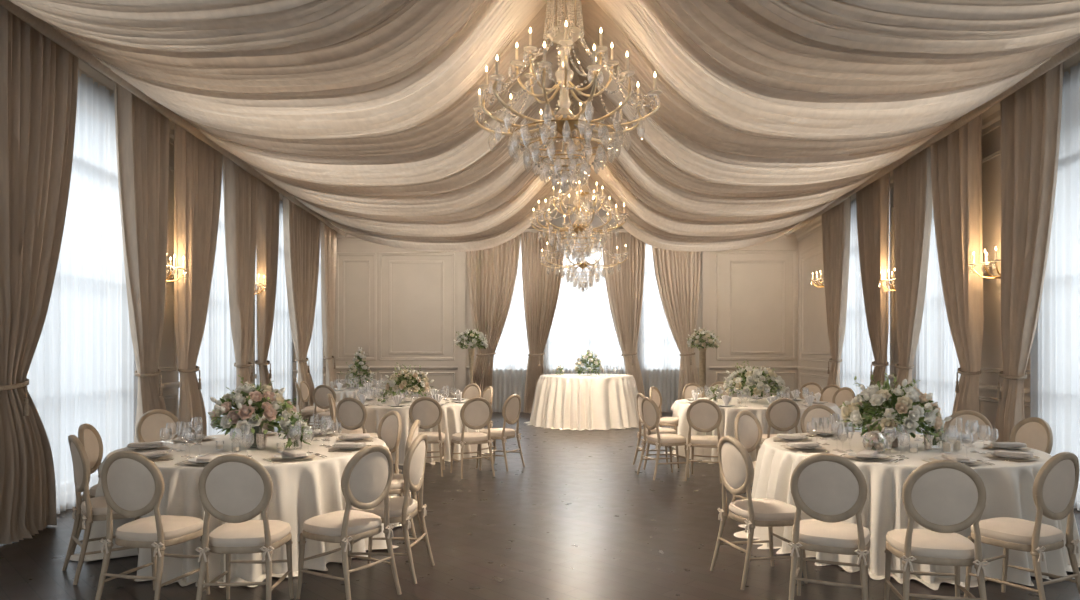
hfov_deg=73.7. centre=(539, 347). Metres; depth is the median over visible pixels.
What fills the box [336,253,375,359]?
trim
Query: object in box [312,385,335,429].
dining chair
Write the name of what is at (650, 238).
drape
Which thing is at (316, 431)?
napkin
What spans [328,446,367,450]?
charger plate
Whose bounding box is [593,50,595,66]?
candle
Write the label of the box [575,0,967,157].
drape
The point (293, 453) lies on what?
napkin
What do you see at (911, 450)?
votive candle
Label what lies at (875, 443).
vase
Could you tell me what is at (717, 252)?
trim
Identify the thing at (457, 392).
napkin
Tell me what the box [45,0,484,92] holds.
drape
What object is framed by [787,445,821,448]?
dinner plate
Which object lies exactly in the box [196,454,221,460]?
napkin
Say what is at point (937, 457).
dinner plate
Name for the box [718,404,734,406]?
dinner plate
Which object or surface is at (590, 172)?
drape
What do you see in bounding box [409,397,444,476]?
dining chair
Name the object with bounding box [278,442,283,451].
votive candle
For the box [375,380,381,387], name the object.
napkin
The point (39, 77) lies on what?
curtain
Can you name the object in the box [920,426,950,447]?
bud vase
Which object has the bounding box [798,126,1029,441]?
wall
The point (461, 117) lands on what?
drape
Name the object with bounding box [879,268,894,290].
wall sconce
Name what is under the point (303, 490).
tablecloth
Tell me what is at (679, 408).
tablecloth
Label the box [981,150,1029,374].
trim
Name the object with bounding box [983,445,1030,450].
charger plate
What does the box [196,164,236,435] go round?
sheer curtain
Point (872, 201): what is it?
curtain
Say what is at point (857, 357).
sheer curtain
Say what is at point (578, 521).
floor
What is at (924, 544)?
seat cushion
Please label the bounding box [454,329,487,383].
flower arrangement
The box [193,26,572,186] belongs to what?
drape
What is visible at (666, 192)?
drape
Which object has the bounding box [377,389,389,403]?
bud vase
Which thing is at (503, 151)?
drape
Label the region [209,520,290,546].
seat cushion
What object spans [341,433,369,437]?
napkin
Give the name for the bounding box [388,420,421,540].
dining chair
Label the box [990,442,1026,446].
napkin
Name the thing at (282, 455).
dinner plate
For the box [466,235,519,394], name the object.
curtain
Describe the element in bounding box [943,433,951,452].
votive candle
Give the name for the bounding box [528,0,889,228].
ceiling
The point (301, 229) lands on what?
curtain
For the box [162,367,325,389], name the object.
trim
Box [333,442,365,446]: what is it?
napkin
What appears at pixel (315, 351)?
sheer curtain
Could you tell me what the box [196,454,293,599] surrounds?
dining chair
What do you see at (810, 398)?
napkin
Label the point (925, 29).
drape
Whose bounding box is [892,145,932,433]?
curtain
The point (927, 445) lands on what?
cup
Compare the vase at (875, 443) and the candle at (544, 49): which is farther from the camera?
the vase at (875, 443)
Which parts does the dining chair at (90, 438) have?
leg, frame, panel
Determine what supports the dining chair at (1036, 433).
on the floor
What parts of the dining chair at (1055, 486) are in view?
leg, leg, seat frame, leg, frame, panel, leg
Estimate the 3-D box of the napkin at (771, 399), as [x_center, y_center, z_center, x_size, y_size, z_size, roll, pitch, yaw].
[3.202,0.731,9.879,0.194,0.151,0.053,0,0,14]
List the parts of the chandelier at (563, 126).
arm, arm, arm, arm, arm, arm, arm, arm, arm, arm, crown, stem, arm, arm, arm, arm, arm, arm, arm, arm, arm, arm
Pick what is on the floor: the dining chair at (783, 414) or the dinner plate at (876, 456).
the dining chair at (783, 414)
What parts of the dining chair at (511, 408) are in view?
leg, leg, seat frame, leg, frame, panel, leg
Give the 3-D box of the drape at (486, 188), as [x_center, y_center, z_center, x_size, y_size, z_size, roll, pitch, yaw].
[-2.095,-2.334,9.948,6.210,1.056,1.101,0,0,33]
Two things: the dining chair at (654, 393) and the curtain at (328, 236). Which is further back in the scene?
the curtain at (328, 236)
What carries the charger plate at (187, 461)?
on the tablecloth at (303, 490)
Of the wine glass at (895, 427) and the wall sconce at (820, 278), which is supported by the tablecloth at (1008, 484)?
the wine glass at (895, 427)
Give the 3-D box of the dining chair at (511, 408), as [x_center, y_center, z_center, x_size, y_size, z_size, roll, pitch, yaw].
[-0.519,1.084,9.456,0.506,0.978,0.439,0,0,30]
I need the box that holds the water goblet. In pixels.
[183,432,195,458]
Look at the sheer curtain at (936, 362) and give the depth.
9.96 m
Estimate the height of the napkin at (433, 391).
0.151 m
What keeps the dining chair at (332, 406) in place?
on the floor
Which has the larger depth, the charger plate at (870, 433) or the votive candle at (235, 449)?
the charger plate at (870, 433)
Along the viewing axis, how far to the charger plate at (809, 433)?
6.69 m
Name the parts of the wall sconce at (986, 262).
arm, arm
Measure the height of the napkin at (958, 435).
0.026 m
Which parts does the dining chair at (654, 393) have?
frame, panel, seat frame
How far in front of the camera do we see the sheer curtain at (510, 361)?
17.53 m
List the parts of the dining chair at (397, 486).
seat frame, leg, frame, panel, leg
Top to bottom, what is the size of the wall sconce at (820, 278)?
0.434 m
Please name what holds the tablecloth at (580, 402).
on the banquet table
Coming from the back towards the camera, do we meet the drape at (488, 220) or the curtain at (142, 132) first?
the drape at (488, 220)
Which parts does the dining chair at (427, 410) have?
panel, frame, seat frame, leg, leg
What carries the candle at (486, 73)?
on the chandelier at (563, 126)
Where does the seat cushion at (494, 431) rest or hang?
on the dining chair at (511, 408)
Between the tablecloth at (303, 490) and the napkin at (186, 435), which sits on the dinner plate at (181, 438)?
the napkin at (186, 435)
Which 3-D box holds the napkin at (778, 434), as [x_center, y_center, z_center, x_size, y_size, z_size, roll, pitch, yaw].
[2.228,0.775,6.380,0.250,0.026,0.115,0,0,27]
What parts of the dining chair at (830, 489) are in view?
leg, leg, panel, frame, seat frame, leg, leg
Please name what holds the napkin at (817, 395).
on the dinner plate
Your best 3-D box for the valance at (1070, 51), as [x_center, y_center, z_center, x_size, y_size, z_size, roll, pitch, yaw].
[5.040,-2.740,9.450,0.077,0.249,14.977,0,0,6]
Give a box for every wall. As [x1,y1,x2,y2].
[158,143,325,417]
[332,241,797,398]
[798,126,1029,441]
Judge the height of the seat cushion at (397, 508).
0.084 m
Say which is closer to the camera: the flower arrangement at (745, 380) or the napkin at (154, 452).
the napkin at (154, 452)
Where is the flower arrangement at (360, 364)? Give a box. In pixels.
[340,347,375,388]
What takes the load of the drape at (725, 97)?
hanging from the ceiling
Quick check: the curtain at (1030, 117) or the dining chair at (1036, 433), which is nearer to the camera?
the dining chair at (1036, 433)
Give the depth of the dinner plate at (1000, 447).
5.81 m
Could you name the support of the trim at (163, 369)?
attached to the wall at (166, 356)
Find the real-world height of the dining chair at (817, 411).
0.978 m
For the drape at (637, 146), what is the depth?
8.45 m
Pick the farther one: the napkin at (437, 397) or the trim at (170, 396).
the napkin at (437, 397)
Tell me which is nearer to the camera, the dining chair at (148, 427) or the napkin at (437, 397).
the dining chair at (148, 427)
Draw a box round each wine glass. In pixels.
[179,429,191,456]
[883,427,896,456]
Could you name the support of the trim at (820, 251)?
attached to the wall at (815, 329)
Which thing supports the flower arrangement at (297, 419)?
on the tablecloth at (303, 490)
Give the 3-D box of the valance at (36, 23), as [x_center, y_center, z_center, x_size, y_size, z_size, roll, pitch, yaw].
[-4.260,-2.740,9.450,0.077,0.249,14.916,0,0,-2]
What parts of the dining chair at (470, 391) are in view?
panel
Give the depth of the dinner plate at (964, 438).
6.36 m
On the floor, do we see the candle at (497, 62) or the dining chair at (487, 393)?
the dining chair at (487, 393)
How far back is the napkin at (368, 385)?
13.71 m
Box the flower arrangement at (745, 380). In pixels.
[723,359,788,402]
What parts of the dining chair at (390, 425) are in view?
panel, frame, leg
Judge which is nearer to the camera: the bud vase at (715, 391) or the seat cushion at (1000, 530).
the seat cushion at (1000, 530)
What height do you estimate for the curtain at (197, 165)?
4.348 m
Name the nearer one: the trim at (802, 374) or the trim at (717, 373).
the trim at (802, 374)
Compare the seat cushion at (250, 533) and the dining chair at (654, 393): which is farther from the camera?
the dining chair at (654, 393)
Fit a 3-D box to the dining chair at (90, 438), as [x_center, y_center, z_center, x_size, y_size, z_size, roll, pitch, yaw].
[-3.375,1.084,5.731,0.506,0.978,0.439,0,0,-14]
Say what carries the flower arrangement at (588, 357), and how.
on the tablecloth at (580, 402)
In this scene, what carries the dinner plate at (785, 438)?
on the charger plate at (776, 438)
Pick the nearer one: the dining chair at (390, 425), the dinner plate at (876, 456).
the dinner plate at (876, 456)
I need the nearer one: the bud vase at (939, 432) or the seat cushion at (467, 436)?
the bud vase at (939, 432)
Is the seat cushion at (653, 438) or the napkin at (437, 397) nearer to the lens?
the seat cushion at (653, 438)
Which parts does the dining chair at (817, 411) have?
panel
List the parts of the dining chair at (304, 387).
frame, panel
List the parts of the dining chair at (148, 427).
panel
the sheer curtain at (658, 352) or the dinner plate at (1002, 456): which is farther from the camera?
the sheer curtain at (658, 352)
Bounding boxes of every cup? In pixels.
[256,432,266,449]
[881,432,892,448]
[924,434,932,449]
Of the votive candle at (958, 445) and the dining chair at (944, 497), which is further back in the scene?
the votive candle at (958, 445)
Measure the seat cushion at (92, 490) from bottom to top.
0.084 m
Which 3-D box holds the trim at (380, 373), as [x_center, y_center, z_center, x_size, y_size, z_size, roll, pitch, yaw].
[-3.007,0.970,17.589,1.858,0.760,0.022,0,0,0]
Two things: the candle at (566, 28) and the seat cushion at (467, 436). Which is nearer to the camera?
the candle at (566, 28)
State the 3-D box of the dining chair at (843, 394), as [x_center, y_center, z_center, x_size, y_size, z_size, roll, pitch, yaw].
[4.470,1.084,10.887,0.506,0.978,0.439,0,0,-26]
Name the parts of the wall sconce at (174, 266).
arm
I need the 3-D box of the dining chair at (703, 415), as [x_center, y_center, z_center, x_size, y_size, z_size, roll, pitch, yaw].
[1.992,1.084,8.649,0.439,0.978,0.506,0,0,20]
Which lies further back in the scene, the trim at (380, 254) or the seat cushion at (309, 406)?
the trim at (380, 254)
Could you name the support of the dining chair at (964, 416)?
on the floor
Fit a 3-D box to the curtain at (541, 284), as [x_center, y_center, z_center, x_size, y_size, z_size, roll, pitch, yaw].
[0.073,-0.616,17.329,1.071,4.348,0.255,0,0,0]
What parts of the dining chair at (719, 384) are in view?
panel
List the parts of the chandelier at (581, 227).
arm, arm, arm, arm, arm, arm, arm, crown, arm, arm, arm, arm, arm, arm, arm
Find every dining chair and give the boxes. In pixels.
[62,435,139,584]
[71,423,102,554]
[95,451,209,599]
[136,409,180,442]
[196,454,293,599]
[295,382,324,430]
[296,445,401,599]
[299,381,329,425]
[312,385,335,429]
[327,394,366,433]
[336,397,377,437]
[349,434,434,583]
[377,411,402,496]
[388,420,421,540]
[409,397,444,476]
[450,397,494,478]
[462,384,480,398]
[476,394,524,470]
[481,386,495,449]
[633,393,679,469]
[637,397,689,479]
[646,386,678,449]
[682,383,703,398]
[685,399,721,482]
[708,382,731,396]
[710,436,807,589]
[728,411,761,515]
[756,398,799,460]
[788,453,870,599]
[799,382,821,400]
[800,404,839,432]
[820,385,839,402]
[832,387,855,431]
[884,460,989,599]
[943,410,992,440]
[964,452,1079,599]
[1010,417,1052,453]
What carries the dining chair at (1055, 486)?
on the floor
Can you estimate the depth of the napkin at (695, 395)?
10.61 m
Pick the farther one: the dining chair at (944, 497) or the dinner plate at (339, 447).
the dinner plate at (339, 447)
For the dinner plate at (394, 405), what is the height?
0.018 m
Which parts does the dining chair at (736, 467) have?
leg, panel, frame, leg, seat frame, leg, leg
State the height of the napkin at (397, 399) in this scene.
0.151 m
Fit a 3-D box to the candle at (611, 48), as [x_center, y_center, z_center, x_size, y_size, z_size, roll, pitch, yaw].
[0.545,-2.217,5.450,0.021,0.108,0.020,0,0,0]
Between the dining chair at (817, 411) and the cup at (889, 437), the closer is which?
the cup at (889, 437)
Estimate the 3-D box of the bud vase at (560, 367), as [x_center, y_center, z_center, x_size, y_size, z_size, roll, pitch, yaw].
[0.412,0.444,14.726,0.216,0.241,0.236,0,0,-16]
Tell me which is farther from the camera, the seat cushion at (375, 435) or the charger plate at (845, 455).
the seat cushion at (375, 435)
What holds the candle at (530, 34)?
on the chandelier at (563, 126)
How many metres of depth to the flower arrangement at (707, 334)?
16.33 m
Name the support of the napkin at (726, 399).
on the dinner plate at (721, 405)
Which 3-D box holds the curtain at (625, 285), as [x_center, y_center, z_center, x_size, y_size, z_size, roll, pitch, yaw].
[2.037,-0.616,17.340,1.088,4.348,0.240,0,0,2]
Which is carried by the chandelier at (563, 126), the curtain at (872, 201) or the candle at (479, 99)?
the candle at (479, 99)
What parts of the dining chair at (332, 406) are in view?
frame, panel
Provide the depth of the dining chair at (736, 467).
4.81 m
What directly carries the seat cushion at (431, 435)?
on the dining chair at (427, 410)
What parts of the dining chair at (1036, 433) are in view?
panel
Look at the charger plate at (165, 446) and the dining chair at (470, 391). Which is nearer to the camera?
the charger plate at (165, 446)
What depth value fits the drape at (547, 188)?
11.84 m
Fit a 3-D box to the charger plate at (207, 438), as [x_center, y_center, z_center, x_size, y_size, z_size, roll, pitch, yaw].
[-3.079,0.811,6.375,0.328,0.013,0.328,0,0,30]
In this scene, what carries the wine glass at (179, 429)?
on the tablecloth at (303, 490)
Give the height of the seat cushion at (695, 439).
0.084 m
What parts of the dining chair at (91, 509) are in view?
leg, panel, frame, leg, seat frame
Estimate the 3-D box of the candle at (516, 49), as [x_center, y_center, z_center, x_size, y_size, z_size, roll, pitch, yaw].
[-0.175,-2.217,5.450,0.021,0.108,0.020,0,0,0]
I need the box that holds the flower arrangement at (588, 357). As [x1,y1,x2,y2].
[574,349,603,375]
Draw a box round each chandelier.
[473,0,661,191]
[530,152,626,263]
[540,192,627,290]
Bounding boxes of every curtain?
[0,5,77,543]
[27,70,137,513]
[114,81,168,442]
[174,124,222,435]
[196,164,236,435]
[223,155,256,430]
[255,179,278,431]
[256,201,292,431]
[283,196,320,423]
[306,246,322,388]
[320,222,337,387]
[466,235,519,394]
[492,237,528,411]
[521,232,564,412]
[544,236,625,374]
[602,232,644,395]
[638,243,679,411]
[652,246,700,399]
[822,196,850,386]
[840,199,886,431]
[856,173,888,431]
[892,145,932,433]
[912,208,960,434]
[931,114,982,413]
[995,62,1062,441]
[1030,63,1079,510]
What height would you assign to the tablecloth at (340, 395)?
0.750 m
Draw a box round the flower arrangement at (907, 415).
[839,372,951,446]
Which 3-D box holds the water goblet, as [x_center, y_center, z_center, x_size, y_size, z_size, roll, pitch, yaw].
[-2.606,0.723,5.356,0.086,0.190,0.086,0,0,40]
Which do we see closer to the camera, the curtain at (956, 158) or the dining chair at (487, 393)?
the curtain at (956, 158)
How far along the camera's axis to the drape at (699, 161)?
7.46 m
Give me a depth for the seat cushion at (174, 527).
4.32 m
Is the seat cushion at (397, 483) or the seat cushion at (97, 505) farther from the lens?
the seat cushion at (397, 483)
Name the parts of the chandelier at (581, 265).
arm, arm, arm, arm, arm, arm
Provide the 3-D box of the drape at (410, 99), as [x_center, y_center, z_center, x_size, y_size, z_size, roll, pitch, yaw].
[-2.107,-2.329,6.130,5.387,1.068,1.168,0,0,28]
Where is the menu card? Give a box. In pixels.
[981,457,999,460]
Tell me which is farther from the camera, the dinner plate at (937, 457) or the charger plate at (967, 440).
the charger plate at (967, 440)
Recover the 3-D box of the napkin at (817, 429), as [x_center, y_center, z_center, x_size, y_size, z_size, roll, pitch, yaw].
[2.672,0.775,6.751,0.115,0.026,0.250,0,0,-25]
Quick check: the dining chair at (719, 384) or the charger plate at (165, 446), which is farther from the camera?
the dining chair at (719, 384)
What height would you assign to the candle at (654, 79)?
0.108 m
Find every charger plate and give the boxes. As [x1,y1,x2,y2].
[123,445,168,450]
[150,454,173,459]
[172,437,211,441]
[183,460,207,464]
[270,454,315,460]
[300,432,335,436]
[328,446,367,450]
[335,437,373,441]
[773,437,811,441]
[783,445,825,450]
[807,432,843,436]
[843,454,891,460]
[868,432,903,435]
[929,458,981,464]
[936,437,975,441]
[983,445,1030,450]
[986,454,1038,460]
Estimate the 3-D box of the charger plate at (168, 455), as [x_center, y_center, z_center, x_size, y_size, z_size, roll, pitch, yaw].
[-2.893,0.811,5.324,0.328,0.013,0.328,0,0,40]
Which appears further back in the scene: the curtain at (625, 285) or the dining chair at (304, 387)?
the curtain at (625, 285)
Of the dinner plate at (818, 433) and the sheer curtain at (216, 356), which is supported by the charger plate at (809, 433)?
the dinner plate at (818, 433)
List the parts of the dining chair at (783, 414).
leg, frame, panel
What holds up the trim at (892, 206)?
attached to the wall at (815, 329)
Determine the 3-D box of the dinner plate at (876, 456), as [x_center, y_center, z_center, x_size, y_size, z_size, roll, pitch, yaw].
[2.421,0.800,5.324,0.266,0.018,0.266,0,0,40]
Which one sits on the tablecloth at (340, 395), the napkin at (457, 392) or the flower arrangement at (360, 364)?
the flower arrangement at (360, 364)
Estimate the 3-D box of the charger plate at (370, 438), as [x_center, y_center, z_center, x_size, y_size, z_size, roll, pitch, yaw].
[-1.641,0.811,6.375,0.328,0.013,0.328,0,0,-30]
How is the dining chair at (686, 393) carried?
on the floor
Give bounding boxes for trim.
[78,58,282,201]
[158,165,176,371]
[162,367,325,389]
[163,394,176,416]
[251,305,253,365]
[293,377,296,406]
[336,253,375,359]
[336,366,796,368]
[336,372,375,386]
[337,229,797,240]
[343,260,369,355]
[379,253,454,359]
[379,372,454,397]
[389,261,443,353]
[458,252,465,391]
[702,251,708,397]
[716,251,795,359]
[716,372,795,398]
[730,261,784,353]
[794,52,1079,240]
[797,366,1029,395]
[800,241,828,361]
[800,372,828,398]
[802,250,830,354]
[891,204,896,366]
[979,396,1029,412]
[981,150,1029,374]
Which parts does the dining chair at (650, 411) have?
leg, panel, frame, leg, seat frame, leg, leg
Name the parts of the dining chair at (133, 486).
leg, panel, frame, leg, seat frame, leg, leg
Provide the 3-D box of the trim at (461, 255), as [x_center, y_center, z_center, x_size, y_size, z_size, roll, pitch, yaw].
[-1.907,-0.520,17.575,0.196,4.180,0.050,0,0,0]
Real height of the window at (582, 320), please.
4.285 m
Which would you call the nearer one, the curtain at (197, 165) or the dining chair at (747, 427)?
the dining chair at (747, 427)
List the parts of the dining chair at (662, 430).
leg, panel, frame, leg, leg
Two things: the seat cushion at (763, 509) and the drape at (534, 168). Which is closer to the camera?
the seat cushion at (763, 509)
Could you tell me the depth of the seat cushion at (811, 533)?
4.18 m
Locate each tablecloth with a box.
[70,432,401,587]
[310,387,403,429]
[328,397,492,465]
[524,374,642,430]
[664,397,845,463]
[734,432,1079,589]
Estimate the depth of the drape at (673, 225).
11.09 m
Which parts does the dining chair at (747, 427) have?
panel, frame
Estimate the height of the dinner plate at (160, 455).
0.018 m
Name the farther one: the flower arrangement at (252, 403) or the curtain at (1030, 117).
the curtain at (1030, 117)
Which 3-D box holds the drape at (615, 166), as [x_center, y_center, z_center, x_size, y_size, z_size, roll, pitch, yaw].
[2.942,-2.377,10.933,6.361,0.972,0.859,0,0,-33]
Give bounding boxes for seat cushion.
[81,496,116,514]
[89,484,97,495]
[115,515,203,540]
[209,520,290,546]
[301,408,324,413]
[303,510,381,535]
[304,406,328,410]
[317,411,329,417]
[334,428,366,433]
[349,433,377,437]
[351,496,416,516]
[390,474,403,489]
[418,432,444,439]
[452,432,487,440]
[480,428,514,435]
[642,427,676,434]
[647,433,685,442]
[659,417,678,423]
[691,435,721,444]
[729,498,801,520]
[761,434,776,441]
[792,519,870,547]
[886,529,974,558]
[971,517,1063,544]
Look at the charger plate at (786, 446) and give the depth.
5.77 m
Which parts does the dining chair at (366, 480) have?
leg, seat frame, leg, frame, panel, leg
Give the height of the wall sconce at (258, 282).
0.434 m
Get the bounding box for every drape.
[9,0,409,57]
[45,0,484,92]
[87,0,547,139]
[172,0,571,156]
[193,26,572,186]
[244,64,574,195]
[256,94,574,215]
[287,130,575,221]
[295,138,575,236]
[319,153,577,239]
[325,169,577,251]
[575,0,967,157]
[575,24,949,185]
[577,61,889,196]
[578,93,880,215]
[578,125,842,221]
[579,139,836,235]
[579,158,809,239]
[579,169,804,251]
[594,0,1061,140]
[656,0,1079,94]
[725,0,1079,58]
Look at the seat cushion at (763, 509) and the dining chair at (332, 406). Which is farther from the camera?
the dining chair at (332, 406)
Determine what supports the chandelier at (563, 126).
hanging from the ceiling
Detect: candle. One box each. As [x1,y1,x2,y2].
[217,440,223,449]
[232,447,239,451]
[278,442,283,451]
[478,94,480,108]
[485,72,487,86]
[496,61,498,76]
[515,48,517,62]
[529,33,531,48]
[543,48,545,63]
[565,27,567,42]
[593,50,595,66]
[599,33,601,48]
[611,48,612,62]
[626,57,628,72]
[653,77,655,92]
[909,443,917,452]
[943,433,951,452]
[952,432,961,449]
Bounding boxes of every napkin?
[127,442,162,446]
[137,450,166,455]
[179,433,205,437]
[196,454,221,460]
[283,450,306,456]
[310,429,330,433]
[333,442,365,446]
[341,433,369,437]
[360,394,366,404]
[363,382,372,389]
[364,390,371,398]
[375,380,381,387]
[391,395,403,405]
[430,389,438,394]
[430,394,443,401]
[455,390,459,398]
[692,392,697,400]
[721,395,731,405]
[766,396,780,403]
[776,433,805,437]
[786,442,819,445]
[790,390,799,399]
[804,395,814,405]
[812,428,838,433]
[814,392,820,402]
[856,450,877,456]
[941,453,969,461]
[946,433,969,437]
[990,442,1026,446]
[993,450,1033,456]
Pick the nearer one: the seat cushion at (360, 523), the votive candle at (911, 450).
the seat cushion at (360, 523)
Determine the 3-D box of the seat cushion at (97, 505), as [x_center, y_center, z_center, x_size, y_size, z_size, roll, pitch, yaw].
[-3.010,1.103,5.121,0.418,0.084,0.439,0,0,-42]
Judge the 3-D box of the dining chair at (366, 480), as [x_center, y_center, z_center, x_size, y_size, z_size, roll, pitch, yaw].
[-1.207,1.084,4.545,0.506,0.978,0.439,0,0,33]
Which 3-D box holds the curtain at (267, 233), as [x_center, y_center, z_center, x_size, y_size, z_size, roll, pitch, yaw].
[-4.558,-0.616,12.106,0.263,4.348,0.917,0,0,0]
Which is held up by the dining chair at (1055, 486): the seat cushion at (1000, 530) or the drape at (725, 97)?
the seat cushion at (1000, 530)
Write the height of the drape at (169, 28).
1.061 m
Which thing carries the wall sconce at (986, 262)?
attached to the wall at (815, 329)
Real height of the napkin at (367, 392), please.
0.151 m
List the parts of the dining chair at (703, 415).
leg, leg, panel, frame, seat frame, leg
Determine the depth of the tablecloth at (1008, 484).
5.03 m
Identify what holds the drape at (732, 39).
hanging from the ceiling
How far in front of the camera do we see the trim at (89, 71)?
7.46 m
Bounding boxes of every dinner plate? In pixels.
[128,444,164,448]
[146,453,168,458]
[176,436,208,439]
[188,458,209,462]
[274,453,311,458]
[312,431,331,434]
[332,445,365,448]
[339,437,369,439]
[387,404,405,406]
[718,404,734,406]
[778,437,807,439]
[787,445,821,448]
[811,431,840,434]
[848,452,886,458]
[934,456,976,462]
[947,437,971,439]
[988,444,1026,448]
[991,453,1032,458]
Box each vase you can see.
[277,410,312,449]
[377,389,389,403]
[554,364,565,375]
[708,385,722,400]
[862,432,887,453]
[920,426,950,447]
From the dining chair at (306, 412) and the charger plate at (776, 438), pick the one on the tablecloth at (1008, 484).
the charger plate at (776, 438)
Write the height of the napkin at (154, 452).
0.026 m
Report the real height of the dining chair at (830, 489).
0.978 m
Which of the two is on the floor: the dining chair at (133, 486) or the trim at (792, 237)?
the dining chair at (133, 486)
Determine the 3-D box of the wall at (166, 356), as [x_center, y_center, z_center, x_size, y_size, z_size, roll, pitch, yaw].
[-4.826,-0.655,8.050,0.320,4.450,19.732,0,0,-2]
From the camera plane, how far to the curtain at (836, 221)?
13.65 m
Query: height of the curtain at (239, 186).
4.348 m
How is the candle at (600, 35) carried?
on the chandelier at (563, 126)
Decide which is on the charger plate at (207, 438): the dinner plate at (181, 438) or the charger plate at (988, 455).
the dinner plate at (181, 438)
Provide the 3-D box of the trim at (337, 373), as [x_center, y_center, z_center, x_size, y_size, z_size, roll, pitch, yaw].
[-4.492,0.970,17.589,0.990,0.760,0.022,0,0,0]
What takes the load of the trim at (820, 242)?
attached to the wall at (815, 329)
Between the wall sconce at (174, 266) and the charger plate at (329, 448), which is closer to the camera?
the charger plate at (329, 448)
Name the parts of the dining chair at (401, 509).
leg, leg, seat frame, leg, frame, panel, leg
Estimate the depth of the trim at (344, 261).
17.58 m
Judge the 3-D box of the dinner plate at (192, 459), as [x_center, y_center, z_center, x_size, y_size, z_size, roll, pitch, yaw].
[-2.360,0.800,5.130,0.266,0.018,0.266,0,0,0]
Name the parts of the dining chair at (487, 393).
panel, frame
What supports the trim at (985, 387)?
attached to the wall at (815, 329)
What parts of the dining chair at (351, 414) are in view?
panel, frame, leg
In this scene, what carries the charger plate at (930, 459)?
on the tablecloth at (1008, 484)
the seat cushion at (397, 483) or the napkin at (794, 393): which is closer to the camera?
the seat cushion at (397, 483)
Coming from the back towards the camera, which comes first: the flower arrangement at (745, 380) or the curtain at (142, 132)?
the flower arrangement at (745, 380)
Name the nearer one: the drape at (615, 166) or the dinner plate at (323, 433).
the dinner plate at (323, 433)
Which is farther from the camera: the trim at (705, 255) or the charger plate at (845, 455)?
the trim at (705, 255)
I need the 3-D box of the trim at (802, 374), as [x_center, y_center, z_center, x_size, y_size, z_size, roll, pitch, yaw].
[6.149,0.970,16.076,0.022,0.760,2.663,0,0,6]
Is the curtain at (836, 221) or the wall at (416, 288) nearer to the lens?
the curtain at (836, 221)
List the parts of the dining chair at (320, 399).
leg, panel, frame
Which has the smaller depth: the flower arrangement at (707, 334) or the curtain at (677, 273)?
the flower arrangement at (707, 334)
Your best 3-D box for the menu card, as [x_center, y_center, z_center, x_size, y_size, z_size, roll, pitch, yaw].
[3.315,0.817,5.300,0.100,0.002,0.170,0,0,23]
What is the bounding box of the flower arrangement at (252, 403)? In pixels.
[208,375,298,447]
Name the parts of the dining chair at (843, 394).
frame, panel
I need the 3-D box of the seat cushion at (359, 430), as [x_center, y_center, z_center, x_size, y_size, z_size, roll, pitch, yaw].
[-2.489,1.103,9.444,0.418,0.084,0.439,0,0,-10]
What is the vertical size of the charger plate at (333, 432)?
0.013 m
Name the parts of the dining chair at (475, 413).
leg, leg, seat frame, frame, panel, leg, leg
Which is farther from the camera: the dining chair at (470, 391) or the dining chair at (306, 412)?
the dining chair at (306, 412)
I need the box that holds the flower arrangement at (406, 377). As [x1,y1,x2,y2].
[382,362,433,401]
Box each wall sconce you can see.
[166,254,187,281]
[254,275,266,294]
[811,271,823,287]
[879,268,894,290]
[969,247,1000,278]
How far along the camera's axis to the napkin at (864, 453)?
5.25 m
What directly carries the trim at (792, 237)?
attached to the wall at (416, 288)
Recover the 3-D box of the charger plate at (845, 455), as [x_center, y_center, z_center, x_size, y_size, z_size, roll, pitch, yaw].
[2.421,0.811,5.324,0.328,0.013,0.328,0,0,40]
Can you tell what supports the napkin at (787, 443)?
on the dinner plate at (797, 447)
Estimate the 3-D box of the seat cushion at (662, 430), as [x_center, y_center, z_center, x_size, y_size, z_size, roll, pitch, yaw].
[1.579,1.103,9.553,0.418,0.084,0.439,0,0,-12]
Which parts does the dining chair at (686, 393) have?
panel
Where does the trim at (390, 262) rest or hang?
attached to the wall at (416, 288)
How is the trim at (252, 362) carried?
attached to the wall at (166, 356)
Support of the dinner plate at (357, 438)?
on the charger plate at (370, 438)
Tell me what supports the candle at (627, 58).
on the chandelier at (563, 126)
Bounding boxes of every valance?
[0,0,345,235]
[785,39,1079,235]
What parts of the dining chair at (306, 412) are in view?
frame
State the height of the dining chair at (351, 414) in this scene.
0.978 m
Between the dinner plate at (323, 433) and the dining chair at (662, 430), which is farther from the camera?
the dining chair at (662, 430)
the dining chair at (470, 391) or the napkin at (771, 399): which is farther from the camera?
the dining chair at (470, 391)
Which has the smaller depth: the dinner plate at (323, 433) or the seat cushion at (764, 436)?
the dinner plate at (323, 433)
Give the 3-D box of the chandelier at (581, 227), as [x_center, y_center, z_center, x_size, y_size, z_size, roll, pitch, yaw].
[0.560,-2.095,10.600,1.302,1.710,1.468,0,0,-13]
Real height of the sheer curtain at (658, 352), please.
4.285 m
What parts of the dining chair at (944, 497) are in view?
leg, leg, seat frame, frame, panel, leg, leg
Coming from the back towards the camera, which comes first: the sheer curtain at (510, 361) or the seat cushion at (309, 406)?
the sheer curtain at (510, 361)
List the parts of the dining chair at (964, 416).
panel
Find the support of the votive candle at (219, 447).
on the tablecloth at (303, 490)
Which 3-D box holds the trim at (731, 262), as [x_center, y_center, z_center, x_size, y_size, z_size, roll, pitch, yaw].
[5.317,-0.990,17.589,1.344,2.280,0.022,0,0,0]
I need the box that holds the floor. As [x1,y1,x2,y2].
[0,412,1079,599]
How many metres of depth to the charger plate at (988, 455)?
5.28 m
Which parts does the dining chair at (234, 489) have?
leg, leg, panel, frame, seat frame, leg, leg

